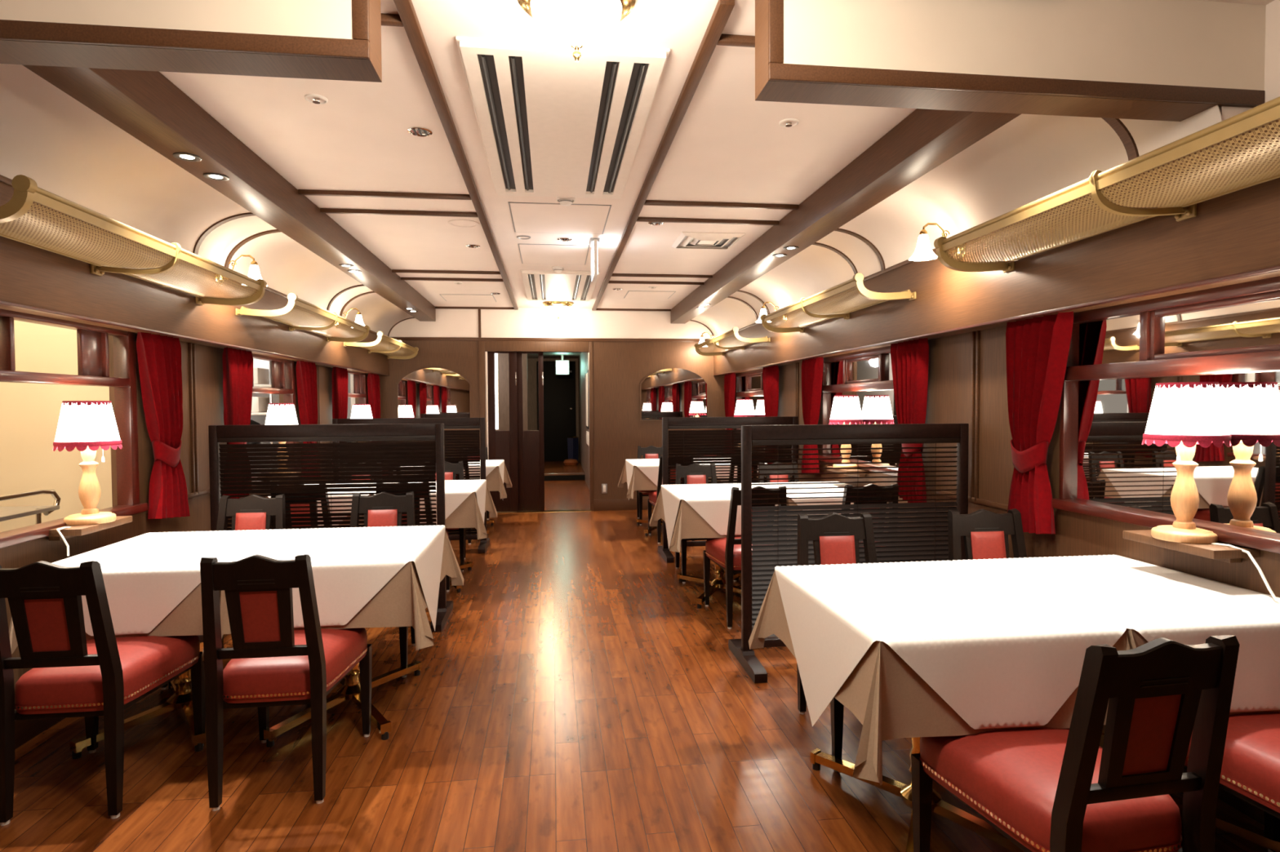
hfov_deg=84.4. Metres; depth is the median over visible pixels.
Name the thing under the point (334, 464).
screen
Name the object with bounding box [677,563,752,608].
dining table
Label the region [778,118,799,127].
sprinkler head
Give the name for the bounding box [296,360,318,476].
curtain
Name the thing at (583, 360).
wall
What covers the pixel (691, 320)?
trim
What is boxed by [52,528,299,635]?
tablecloth
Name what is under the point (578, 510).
trim
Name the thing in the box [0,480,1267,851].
floor
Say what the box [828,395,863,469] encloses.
table lamp
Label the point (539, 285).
air conditioner
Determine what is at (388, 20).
trim
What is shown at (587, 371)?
framed print
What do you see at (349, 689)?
dining table
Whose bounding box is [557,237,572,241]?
recessed light
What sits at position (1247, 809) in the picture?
baseboard
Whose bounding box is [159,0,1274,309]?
ceiling
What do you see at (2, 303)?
trim
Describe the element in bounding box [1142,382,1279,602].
table lamp
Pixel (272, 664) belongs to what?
dining chair
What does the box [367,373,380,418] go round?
curtain
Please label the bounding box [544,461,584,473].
floor
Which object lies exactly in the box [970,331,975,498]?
trim
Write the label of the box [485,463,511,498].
tablecloth
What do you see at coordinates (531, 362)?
wall
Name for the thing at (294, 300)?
luggage rack
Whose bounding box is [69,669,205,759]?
dining table
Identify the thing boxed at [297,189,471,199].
trim
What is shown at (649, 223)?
recessed light
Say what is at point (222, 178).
recessed light
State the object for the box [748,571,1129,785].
tablecloth
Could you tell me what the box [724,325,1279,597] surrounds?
wall
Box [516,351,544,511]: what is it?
door
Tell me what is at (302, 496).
dining chair
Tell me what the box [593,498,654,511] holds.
baseboard
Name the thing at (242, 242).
trim
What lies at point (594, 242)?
ceiling light
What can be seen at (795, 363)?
trim
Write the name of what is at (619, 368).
wall
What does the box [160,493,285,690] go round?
dining chair
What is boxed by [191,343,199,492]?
trim
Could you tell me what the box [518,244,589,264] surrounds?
access hatch
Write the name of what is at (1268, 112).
luggage rack
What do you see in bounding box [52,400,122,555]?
table lamp
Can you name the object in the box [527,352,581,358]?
ceiling
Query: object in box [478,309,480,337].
trim
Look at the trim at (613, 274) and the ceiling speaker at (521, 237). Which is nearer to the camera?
the ceiling speaker at (521, 237)
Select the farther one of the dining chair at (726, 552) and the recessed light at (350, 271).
the recessed light at (350, 271)
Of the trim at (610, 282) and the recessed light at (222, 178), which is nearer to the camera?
the recessed light at (222, 178)
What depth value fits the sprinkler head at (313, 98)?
2.73 m
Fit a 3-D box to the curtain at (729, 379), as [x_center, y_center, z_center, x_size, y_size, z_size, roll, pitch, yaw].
[1.070,-0.146,8.381,0.092,0.972,0.384,-1,2,-7]
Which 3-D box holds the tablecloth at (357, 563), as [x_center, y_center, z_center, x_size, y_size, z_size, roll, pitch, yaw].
[-1.255,0.707,3.059,0.709,0.404,0.862,-1,2,-7]
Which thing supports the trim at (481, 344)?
attached to the wall at (619, 368)
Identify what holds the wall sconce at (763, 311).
attached to the wall at (949, 364)
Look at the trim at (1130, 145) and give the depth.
2.44 m
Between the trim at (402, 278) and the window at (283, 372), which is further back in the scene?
the trim at (402, 278)
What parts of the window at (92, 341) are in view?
sill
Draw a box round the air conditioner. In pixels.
[520,270,599,301]
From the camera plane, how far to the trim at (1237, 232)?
2.78 m
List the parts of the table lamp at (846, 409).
stem, trim, lamp shade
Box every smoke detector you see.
[551,266,564,272]
[555,196,574,205]
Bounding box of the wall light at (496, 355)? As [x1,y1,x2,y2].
[494,353,499,430]
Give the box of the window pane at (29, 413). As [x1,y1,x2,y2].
[0,320,112,532]
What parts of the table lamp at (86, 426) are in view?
power cord, trim, lamp shade, stem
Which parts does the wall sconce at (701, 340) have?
lamp shade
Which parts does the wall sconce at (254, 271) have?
plate, arm, lamp shade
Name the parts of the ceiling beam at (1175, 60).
frame, frame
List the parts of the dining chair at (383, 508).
post, crest rail, panel, splat frame, leg, post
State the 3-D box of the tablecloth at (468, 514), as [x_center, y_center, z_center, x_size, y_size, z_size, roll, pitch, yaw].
[-1.489,0.606,5.245,0.775,0.319,1.026,-1,2,-7]
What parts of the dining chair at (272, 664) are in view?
post, crest rail, splat frame, panel, rail, leg, seat frame, seat, nail trim, post, leg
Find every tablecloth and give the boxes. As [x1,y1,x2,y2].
[8,568,221,661]
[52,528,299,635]
[219,529,463,650]
[234,524,445,631]
[266,494,372,524]
[267,483,376,525]
[372,480,486,523]
[373,484,497,539]
[463,459,504,484]
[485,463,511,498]
[617,463,702,498]
[625,458,702,499]
[648,488,787,552]
[661,483,777,549]
[704,457,766,484]
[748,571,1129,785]
[751,481,854,515]
[774,560,1126,729]
[786,496,888,520]
[951,554,1279,712]
[1126,622,1279,715]
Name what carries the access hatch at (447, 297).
attached to the ceiling at (728, 145)
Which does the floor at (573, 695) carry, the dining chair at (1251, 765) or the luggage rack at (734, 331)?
the dining chair at (1251, 765)
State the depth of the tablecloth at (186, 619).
2.59 m
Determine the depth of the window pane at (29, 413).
4.03 m
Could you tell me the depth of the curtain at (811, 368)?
5.69 m
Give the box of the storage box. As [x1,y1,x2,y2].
[253,367,269,384]
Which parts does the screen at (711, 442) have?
post, ladder cord, rail, rail, post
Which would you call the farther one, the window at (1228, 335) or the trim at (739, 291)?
the trim at (739, 291)
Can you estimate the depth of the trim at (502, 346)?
8.61 m
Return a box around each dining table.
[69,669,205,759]
[263,561,422,747]
[449,562,472,592]
[486,520,494,537]
[635,518,662,536]
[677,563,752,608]
[809,641,1023,851]
[1099,731,1279,851]
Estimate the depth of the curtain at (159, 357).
3.61 m
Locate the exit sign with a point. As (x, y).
(562, 366)
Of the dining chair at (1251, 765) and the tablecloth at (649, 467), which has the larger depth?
the tablecloth at (649, 467)
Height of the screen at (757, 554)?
1.200 m
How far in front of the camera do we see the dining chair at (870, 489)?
4.14 m
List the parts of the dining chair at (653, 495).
leg, seat, post, splat frame, panel, crest rail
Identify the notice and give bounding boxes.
[586,431,589,446]
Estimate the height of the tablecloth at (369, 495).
0.319 m
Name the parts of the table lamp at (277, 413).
trim, lamp shade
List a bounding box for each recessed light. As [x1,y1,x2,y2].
[172,152,201,161]
[203,173,229,181]
[338,264,353,267]
[346,270,361,272]
[407,126,432,136]
[466,244,479,248]
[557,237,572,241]
[612,288,622,290]
[648,222,664,225]
[772,253,786,257]
[782,246,799,250]
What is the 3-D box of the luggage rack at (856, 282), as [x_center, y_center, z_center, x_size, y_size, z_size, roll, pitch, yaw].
[1.256,-0.804,4.831,0.353,0.146,1.840,-1,2,-7]
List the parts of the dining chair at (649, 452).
post, leg, seat, crest rail, panel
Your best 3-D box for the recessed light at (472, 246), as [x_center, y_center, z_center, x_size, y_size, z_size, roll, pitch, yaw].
[-1.243,-1.341,5.262,0.104,0.007,0.104,-1,2,-7]
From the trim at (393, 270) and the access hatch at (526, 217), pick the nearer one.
the access hatch at (526, 217)
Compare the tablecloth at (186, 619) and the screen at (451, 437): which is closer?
the tablecloth at (186, 619)
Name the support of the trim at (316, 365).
attached to the wall at (209, 360)
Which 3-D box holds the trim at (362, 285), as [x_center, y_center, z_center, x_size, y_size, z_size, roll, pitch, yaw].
[-2.527,-1.106,6.127,0.368,0.260,0.036,-1,2,-7]
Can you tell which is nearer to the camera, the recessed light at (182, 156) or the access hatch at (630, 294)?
the recessed light at (182, 156)
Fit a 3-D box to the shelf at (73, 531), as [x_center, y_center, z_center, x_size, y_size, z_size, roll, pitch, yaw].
[-2.356,0.440,3.016,0.160,0.055,0.350,-1,2,-7]
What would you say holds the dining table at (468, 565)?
on the floor at (573, 695)
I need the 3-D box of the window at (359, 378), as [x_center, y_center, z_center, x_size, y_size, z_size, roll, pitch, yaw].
[-2.986,-0.127,7.327,0.100,0.892,1.060,-1,2,-7]
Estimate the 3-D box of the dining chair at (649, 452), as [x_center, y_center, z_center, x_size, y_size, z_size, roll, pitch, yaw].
[0.167,0.654,7.964,0.424,0.836,0.572,-1,2,-7]
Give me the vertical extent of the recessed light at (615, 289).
0.007 m
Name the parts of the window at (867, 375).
pane, frame, sill, sash, pane, pane, pane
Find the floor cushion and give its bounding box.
[563,458,577,465]
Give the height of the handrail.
0.911 m
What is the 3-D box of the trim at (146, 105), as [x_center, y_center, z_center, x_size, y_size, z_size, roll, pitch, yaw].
[-2.127,-1.248,5.137,0.185,0.174,6.675,-1,2,-7]
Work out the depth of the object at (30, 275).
3.35 m
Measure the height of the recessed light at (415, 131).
0.007 m
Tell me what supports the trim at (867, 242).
attached to the wall at (949, 364)
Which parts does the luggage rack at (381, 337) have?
wall rail, panel, panel, rail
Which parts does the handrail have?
post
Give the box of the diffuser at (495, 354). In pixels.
[494,353,497,429]
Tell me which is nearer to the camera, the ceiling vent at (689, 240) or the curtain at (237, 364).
the curtain at (237, 364)
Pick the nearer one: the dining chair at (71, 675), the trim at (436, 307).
the dining chair at (71, 675)
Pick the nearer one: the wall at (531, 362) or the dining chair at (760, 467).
the dining chair at (760, 467)
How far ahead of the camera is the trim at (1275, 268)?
2.73 m
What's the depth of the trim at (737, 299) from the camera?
6.93 m
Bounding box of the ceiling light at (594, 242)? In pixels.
[589,237,599,282]
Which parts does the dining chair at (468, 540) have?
post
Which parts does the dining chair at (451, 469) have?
panel, crest rail, seat, seat frame, leg, post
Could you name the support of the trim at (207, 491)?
attached to the wall at (209, 360)
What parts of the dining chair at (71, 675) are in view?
post, crest rail, panel, splat frame, rail, leg, post, seat frame, seat, nail trim, leg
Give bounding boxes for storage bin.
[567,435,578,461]
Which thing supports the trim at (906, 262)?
attached to the wall at (949, 364)
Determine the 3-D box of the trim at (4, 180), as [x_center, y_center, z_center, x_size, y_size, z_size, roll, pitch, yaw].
[-2.293,-0.881,2.780,0.020,0.022,11.330,-1,2,-7]
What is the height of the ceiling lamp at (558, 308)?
0.203 m
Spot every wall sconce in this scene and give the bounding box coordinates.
[214,254,262,286]
[334,307,364,328]
[698,332,718,346]
[755,302,787,323]
[908,222,965,261]
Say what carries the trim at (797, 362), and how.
attached to the wall at (949, 364)
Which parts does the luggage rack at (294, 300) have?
wall plate, wall rail, panel, panel, rail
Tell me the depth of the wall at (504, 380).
12.99 m
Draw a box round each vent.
[455,35,670,199]
[671,231,745,249]
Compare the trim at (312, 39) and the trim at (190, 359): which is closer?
the trim at (312, 39)
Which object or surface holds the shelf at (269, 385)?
on the floor
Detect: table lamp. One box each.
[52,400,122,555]
[265,403,297,444]
[350,404,373,442]
[733,399,755,417]
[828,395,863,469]
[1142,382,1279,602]
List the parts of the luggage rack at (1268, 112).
wall plate, panel, wall rail, wall plate, panel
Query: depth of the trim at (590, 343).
8.71 m
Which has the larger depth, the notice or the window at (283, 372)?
the notice
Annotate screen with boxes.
[197,423,453,642]
[332,417,489,554]
[657,416,797,563]
[728,423,968,683]
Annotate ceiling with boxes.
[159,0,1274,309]
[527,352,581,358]
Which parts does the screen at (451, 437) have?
post, rail, rail, post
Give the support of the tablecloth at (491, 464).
on the tablecloth at (494, 480)
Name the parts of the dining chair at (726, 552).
leg, nail trim, seat frame, post, seat, rail, panel, crest rail, splat frame, post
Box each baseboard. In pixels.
[14,718,63,749]
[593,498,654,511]
[1102,724,1264,826]
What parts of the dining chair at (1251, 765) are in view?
seat frame, nail trim, leg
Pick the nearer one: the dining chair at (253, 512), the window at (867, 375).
the dining chair at (253, 512)
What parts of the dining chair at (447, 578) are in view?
crest rail, splat frame, post, leg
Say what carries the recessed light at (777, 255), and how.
attached to the trim at (925, 140)
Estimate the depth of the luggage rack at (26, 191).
2.75 m
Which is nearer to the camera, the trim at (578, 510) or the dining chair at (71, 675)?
the dining chair at (71, 675)
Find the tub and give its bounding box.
[251,396,269,412]
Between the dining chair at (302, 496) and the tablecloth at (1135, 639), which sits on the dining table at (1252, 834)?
the tablecloth at (1135, 639)
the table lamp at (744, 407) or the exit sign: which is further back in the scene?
the exit sign
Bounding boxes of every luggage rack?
[0,174,266,306]
[235,293,370,342]
[343,331,418,359]
[694,326,770,355]
[760,272,916,333]
[933,96,1279,272]
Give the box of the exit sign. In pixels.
[555,355,568,374]
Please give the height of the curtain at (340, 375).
0.972 m
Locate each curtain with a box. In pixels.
[136,332,190,519]
[222,346,253,498]
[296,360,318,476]
[332,367,348,442]
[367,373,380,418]
[724,373,735,453]
[762,365,778,463]
[801,356,823,475]
[890,337,928,502]
[1005,311,1073,533]
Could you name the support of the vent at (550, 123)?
attached to the ceiling at (728, 145)
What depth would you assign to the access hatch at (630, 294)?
7.62 m
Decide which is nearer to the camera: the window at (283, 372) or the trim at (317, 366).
the window at (283, 372)
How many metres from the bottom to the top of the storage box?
0.139 m
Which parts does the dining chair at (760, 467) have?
post, splat frame, crest rail, panel, post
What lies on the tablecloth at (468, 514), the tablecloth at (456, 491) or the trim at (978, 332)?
the tablecloth at (456, 491)
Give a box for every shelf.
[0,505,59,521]
[47,515,132,541]
[251,360,279,444]
[826,466,868,476]
[1122,529,1259,563]
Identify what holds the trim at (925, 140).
attached to the ceiling at (728, 145)
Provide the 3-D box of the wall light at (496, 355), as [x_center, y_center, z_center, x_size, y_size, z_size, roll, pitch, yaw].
[-2.482,-0.619,11.996,0.160,1.380,0.054,-1,2,-7]
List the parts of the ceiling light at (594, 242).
lit panel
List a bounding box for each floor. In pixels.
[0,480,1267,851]
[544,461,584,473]
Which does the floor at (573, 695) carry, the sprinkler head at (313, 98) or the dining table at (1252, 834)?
the dining table at (1252, 834)
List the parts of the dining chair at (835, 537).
post, splat frame, crest rail, leg, panel, post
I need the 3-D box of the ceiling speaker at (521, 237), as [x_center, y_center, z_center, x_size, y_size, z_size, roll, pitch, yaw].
[-0.823,-1.335,5.002,0.100,0.007,0.100,-1,2,-7]
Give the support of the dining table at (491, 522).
on the floor at (573, 695)
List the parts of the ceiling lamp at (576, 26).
lamp shade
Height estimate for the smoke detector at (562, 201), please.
0.042 m
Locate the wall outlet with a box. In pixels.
[601,484,607,493]
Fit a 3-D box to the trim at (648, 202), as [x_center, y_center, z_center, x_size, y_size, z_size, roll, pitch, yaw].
[0.486,-1.311,4.185,0.932,0.024,0.030,-1,2,-7]
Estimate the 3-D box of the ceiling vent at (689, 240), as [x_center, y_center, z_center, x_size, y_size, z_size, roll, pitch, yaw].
[0.486,-1.339,5.124,0.452,0.021,0.452,-1,2,-7]
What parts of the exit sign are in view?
lit panel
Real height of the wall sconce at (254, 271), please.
0.187 m
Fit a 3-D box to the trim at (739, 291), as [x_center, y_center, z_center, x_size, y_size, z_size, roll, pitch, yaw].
[1.033,-1.138,6.569,0.368,0.260,0.036,-1,2,-7]
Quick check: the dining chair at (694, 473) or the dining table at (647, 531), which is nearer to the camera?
the dining chair at (694, 473)
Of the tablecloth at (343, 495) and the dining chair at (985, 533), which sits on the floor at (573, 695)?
the dining chair at (985, 533)
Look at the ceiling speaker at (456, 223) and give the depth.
4.61 m
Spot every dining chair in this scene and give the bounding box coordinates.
[0,560,205,826]
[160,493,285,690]
[200,554,372,811]
[270,484,331,526]
[350,491,415,678]
[352,462,366,479]
[376,482,450,591]
[444,459,476,544]
[444,461,466,571]
[463,447,488,524]
[636,445,662,525]
[647,455,694,543]
[675,462,737,583]
[702,485,786,629]
[728,460,764,483]
[758,462,799,545]
[796,512,877,772]
[842,484,898,546]
[911,635,1239,851]
[947,508,1026,560]
[1183,711,1279,851]
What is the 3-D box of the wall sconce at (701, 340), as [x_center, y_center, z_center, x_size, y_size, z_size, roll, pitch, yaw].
[0.823,-1.055,8.642,0.270,0.187,0.140,-1,2,-7]
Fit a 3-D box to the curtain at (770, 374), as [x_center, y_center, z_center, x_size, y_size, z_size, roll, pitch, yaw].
[1.261,-0.103,6.842,0.092,0.972,0.384,-1,2,-7]
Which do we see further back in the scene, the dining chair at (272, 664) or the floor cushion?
the floor cushion
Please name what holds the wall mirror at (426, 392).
attached to the wall at (619, 368)
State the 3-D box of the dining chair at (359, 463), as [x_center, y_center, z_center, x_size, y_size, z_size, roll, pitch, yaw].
[-2.314,0.732,5.712,0.424,0.836,0.572,-1,2,-7]
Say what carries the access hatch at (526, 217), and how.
attached to the ceiling at (728, 145)
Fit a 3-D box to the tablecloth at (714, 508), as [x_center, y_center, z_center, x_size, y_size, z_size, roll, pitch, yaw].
[0.548,0.645,4.874,0.709,0.404,0.862,-1,2,-7]
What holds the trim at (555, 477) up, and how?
attached to the wall at (583, 360)
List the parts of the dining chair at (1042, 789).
leg, seat, nail trim, seat frame, post, rail, splat frame, panel, crest rail, post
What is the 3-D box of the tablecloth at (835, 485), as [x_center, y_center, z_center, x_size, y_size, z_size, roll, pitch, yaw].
[1.226,0.639,4.959,0.709,0.404,0.862,-1,2,-7]
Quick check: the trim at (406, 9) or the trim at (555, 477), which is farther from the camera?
the trim at (555, 477)
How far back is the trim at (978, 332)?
3.62 m
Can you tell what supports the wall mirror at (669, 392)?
attached to the wall at (619, 368)
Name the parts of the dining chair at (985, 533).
post, splat frame, crest rail, panel, post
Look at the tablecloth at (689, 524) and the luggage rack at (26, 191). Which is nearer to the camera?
the luggage rack at (26, 191)
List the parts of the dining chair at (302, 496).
post, crest rail, panel, splat frame, post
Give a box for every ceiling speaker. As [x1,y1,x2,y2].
[448,219,479,227]
[516,235,530,239]
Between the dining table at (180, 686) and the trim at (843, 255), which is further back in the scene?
the trim at (843, 255)
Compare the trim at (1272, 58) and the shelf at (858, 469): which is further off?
the shelf at (858, 469)
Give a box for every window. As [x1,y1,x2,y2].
[0,308,147,548]
[252,353,297,481]
[346,369,367,442]
[733,368,764,441]
[817,346,902,475]
[1051,275,1279,554]
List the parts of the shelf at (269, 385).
post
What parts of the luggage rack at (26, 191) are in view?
panel, wall plate, wall rail, rail, panel, wall plate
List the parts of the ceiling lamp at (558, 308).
lamp shade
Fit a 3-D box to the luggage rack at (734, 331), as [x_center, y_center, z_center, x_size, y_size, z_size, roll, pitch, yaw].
[0.928,-0.878,7.470,0.353,0.146,1.840,-1,2,-7]
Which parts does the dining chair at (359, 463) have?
panel, crest rail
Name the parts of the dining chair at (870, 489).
post, splat frame, crest rail, post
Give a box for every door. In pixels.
[487,351,518,511]
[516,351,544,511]
[536,360,576,462]
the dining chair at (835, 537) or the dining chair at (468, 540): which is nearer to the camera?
the dining chair at (835, 537)
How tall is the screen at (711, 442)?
1.200 m
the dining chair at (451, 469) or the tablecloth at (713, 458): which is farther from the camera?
the tablecloth at (713, 458)
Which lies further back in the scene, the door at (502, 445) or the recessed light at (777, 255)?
the door at (502, 445)
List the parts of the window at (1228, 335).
pane, sill, pane, sash, pane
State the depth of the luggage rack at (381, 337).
7.38 m
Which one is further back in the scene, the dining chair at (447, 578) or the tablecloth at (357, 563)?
the dining chair at (447, 578)
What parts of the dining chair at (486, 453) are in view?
post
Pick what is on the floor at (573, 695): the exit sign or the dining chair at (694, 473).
the dining chair at (694, 473)
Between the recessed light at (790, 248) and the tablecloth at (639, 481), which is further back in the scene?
the tablecloth at (639, 481)
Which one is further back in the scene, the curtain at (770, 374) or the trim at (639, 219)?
the curtain at (770, 374)
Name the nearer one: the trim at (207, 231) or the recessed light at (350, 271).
the trim at (207, 231)
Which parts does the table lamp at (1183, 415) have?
pull knob, stem, trim, lamp shade, power cord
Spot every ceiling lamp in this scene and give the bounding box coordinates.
[517,0,636,62]
[542,301,573,319]
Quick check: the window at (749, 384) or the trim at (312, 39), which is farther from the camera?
the window at (749, 384)
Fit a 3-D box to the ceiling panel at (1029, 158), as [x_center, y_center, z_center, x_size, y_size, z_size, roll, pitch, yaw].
[1.167,-1.108,5.487,0.367,0.259,6.800,-1,2,-7]
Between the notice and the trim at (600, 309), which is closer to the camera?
the trim at (600, 309)
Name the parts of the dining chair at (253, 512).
post, panel, crest rail, splat frame, post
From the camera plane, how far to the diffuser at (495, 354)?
11.97 m
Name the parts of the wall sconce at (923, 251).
lamp shade, arm, plate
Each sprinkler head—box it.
[304,93,328,104]
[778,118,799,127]
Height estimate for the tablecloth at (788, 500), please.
0.319 m
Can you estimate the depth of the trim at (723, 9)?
2.82 m
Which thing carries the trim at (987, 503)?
attached to the wall at (949, 364)
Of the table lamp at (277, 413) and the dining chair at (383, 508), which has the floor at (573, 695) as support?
the dining chair at (383, 508)
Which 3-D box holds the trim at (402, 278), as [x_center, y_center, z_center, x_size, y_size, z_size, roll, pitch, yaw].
[-1.747,-1.367,6.588,0.930,0.024,0.030,-1,2,-7]
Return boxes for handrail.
[0,488,60,524]
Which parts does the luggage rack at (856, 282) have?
panel, rail, panel, wall rail, wall plate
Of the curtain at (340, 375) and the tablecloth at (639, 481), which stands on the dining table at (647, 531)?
the tablecloth at (639, 481)
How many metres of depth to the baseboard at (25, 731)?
2.77 m
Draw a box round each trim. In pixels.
[0,0,382,82]
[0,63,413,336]
[0,174,377,334]
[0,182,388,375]
[0,300,389,376]
[22,64,435,321]
[187,485,222,498]
[188,342,195,493]
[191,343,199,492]
[192,212,255,254]
[224,229,280,267]
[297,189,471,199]
[315,364,319,443]
[317,365,320,443]
[320,208,478,217]
[326,284,364,311]
[339,291,375,316]
[381,13,403,26]
[387,317,414,337]
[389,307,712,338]
[391,269,500,274]
[391,337,710,342]
[393,0,518,310]
[400,277,503,281]
[435,306,514,309]
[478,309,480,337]
[478,341,486,447]
[484,341,588,351]
[484,351,488,460]
[497,509,590,513]
[544,472,585,475]
[544,475,585,480]
[588,341,593,511]
[591,0,734,311]
[595,308,671,311]
[608,280,703,284]
[611,273,712,278]
[636,217,778,225]
[644,200,798,209]
[670,108,1022,324]
[690,320,713,336]
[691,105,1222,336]
[713,118,1279,375]
[713,265,1279,376]
[716,34,755,47]
[727,296,758,320]
[737,248,936,332]
[737,289,769,314]
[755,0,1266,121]
[795,363,796,416]
[796,362,798,458]
[812,242,857,274]
[834,228,884,271]
[935,490,1008,510]
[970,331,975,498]
[974,330,980,501]
[1101,117,1138,160]
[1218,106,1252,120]
[1264,0,1279,102]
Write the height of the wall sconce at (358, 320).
0.187 m
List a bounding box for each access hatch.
[439,293,496,302]
[508,201,611,234]
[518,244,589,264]
[623,290,675,298]
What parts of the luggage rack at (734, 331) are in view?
rail, panel, panel, wall rail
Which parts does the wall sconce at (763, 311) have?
lamp shade, arm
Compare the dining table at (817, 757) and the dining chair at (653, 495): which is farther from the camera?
the dining chair at (653, 495)
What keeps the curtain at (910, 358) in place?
hanging from the wall at (949, 364)
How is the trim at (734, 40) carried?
attached to the ceiling at (728, 145)
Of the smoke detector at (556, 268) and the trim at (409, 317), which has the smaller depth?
the smoke detector at (556, 268)
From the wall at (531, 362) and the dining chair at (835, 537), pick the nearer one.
the dining chair at (835, 537)
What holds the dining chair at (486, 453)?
on the floor at (573, 695)
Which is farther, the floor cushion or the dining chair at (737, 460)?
the floor cushion
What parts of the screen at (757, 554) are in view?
post, rail, rail, ladder cord, post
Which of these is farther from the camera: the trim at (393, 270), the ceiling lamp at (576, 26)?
the trim at (393, 270)
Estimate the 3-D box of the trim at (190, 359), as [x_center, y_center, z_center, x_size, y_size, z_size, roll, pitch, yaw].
[-2.572,-0.039,4.054,0.014,0.875,0.016,-1,2,-7]
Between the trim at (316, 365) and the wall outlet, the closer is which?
the trim at (316, 365)
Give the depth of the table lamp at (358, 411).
7.24 m
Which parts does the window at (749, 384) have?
pane, pane, sash, pane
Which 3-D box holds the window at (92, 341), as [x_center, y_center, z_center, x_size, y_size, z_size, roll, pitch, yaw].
[-2.447,-0.006,2.992,0.100,0.892,1.060,-1,2,-7]
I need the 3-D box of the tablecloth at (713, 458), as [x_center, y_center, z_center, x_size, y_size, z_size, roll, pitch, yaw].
[0.912,0.568,7.488,0.709,0.404,0.862,-1,2,-7]
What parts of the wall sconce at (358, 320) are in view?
arm, lamp shade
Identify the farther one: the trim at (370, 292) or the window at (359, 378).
the window at (359, 378)
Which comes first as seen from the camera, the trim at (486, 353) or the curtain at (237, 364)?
the curtain at (237, 364)
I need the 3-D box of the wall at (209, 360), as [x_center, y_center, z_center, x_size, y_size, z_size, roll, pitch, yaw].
[-2.472,-0.016,2.782,0.100,2.500,11.330,-1,2,-7]
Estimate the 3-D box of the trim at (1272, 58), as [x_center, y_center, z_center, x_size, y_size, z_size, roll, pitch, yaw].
[2.189,-1.017,-0.094,0.040,0.385,4.530,-1,2,-7]
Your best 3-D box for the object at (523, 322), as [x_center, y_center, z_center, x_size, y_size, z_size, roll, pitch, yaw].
[-1.040,-1.258,8.697,4.700,0.370,0.120,-1,2,-7]
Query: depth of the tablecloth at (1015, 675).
1.92 m
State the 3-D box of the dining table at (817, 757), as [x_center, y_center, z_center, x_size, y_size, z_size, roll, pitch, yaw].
[0.880,0.880,2.211,0.662,0.704,0.812,-1,2,-7]
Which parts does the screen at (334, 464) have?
post, rail, post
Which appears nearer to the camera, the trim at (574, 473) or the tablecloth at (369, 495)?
the tablecloth at (369, 495)
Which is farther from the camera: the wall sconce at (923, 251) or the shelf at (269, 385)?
the shelf at (269, 385)
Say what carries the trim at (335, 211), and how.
attached to the ceiling at (728, 145)
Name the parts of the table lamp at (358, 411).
trim, lamp shade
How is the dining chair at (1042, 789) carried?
on the floor at (573, 695)
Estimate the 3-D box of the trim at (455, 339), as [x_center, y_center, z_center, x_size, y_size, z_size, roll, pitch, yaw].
[-1.031,-1.056,8.637,4.100,0.040,0.012,-1,2,-7]
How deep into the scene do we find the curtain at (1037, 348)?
3.06 m
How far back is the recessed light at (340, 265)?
5.10 m
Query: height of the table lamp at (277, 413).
0.518 m
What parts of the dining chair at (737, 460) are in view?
post, splat frame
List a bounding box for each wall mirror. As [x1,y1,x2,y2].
[395,367,471,417]
[640,367,708,421]
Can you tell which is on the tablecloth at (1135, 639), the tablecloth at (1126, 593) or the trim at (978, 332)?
the tablecloth at (1126, 593)
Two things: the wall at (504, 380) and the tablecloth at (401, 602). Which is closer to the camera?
the tablecloth at (401, 602)
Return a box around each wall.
[0,333,368,711]
[249,358,279,473]
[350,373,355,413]
[378,340,724,509]
[487,353,528,457]
[527,358,578,461]
[577,352,589,488]
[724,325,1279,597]
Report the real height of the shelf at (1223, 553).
0.055 m
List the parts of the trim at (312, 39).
panel, frame, frame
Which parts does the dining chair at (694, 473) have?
post, leg, splat frame, crest rail, panel, seat frame, post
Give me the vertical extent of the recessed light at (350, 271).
0.005 m
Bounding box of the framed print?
[585,369,589,429]
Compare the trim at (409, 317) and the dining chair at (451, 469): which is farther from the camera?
the trim at (409, 317)

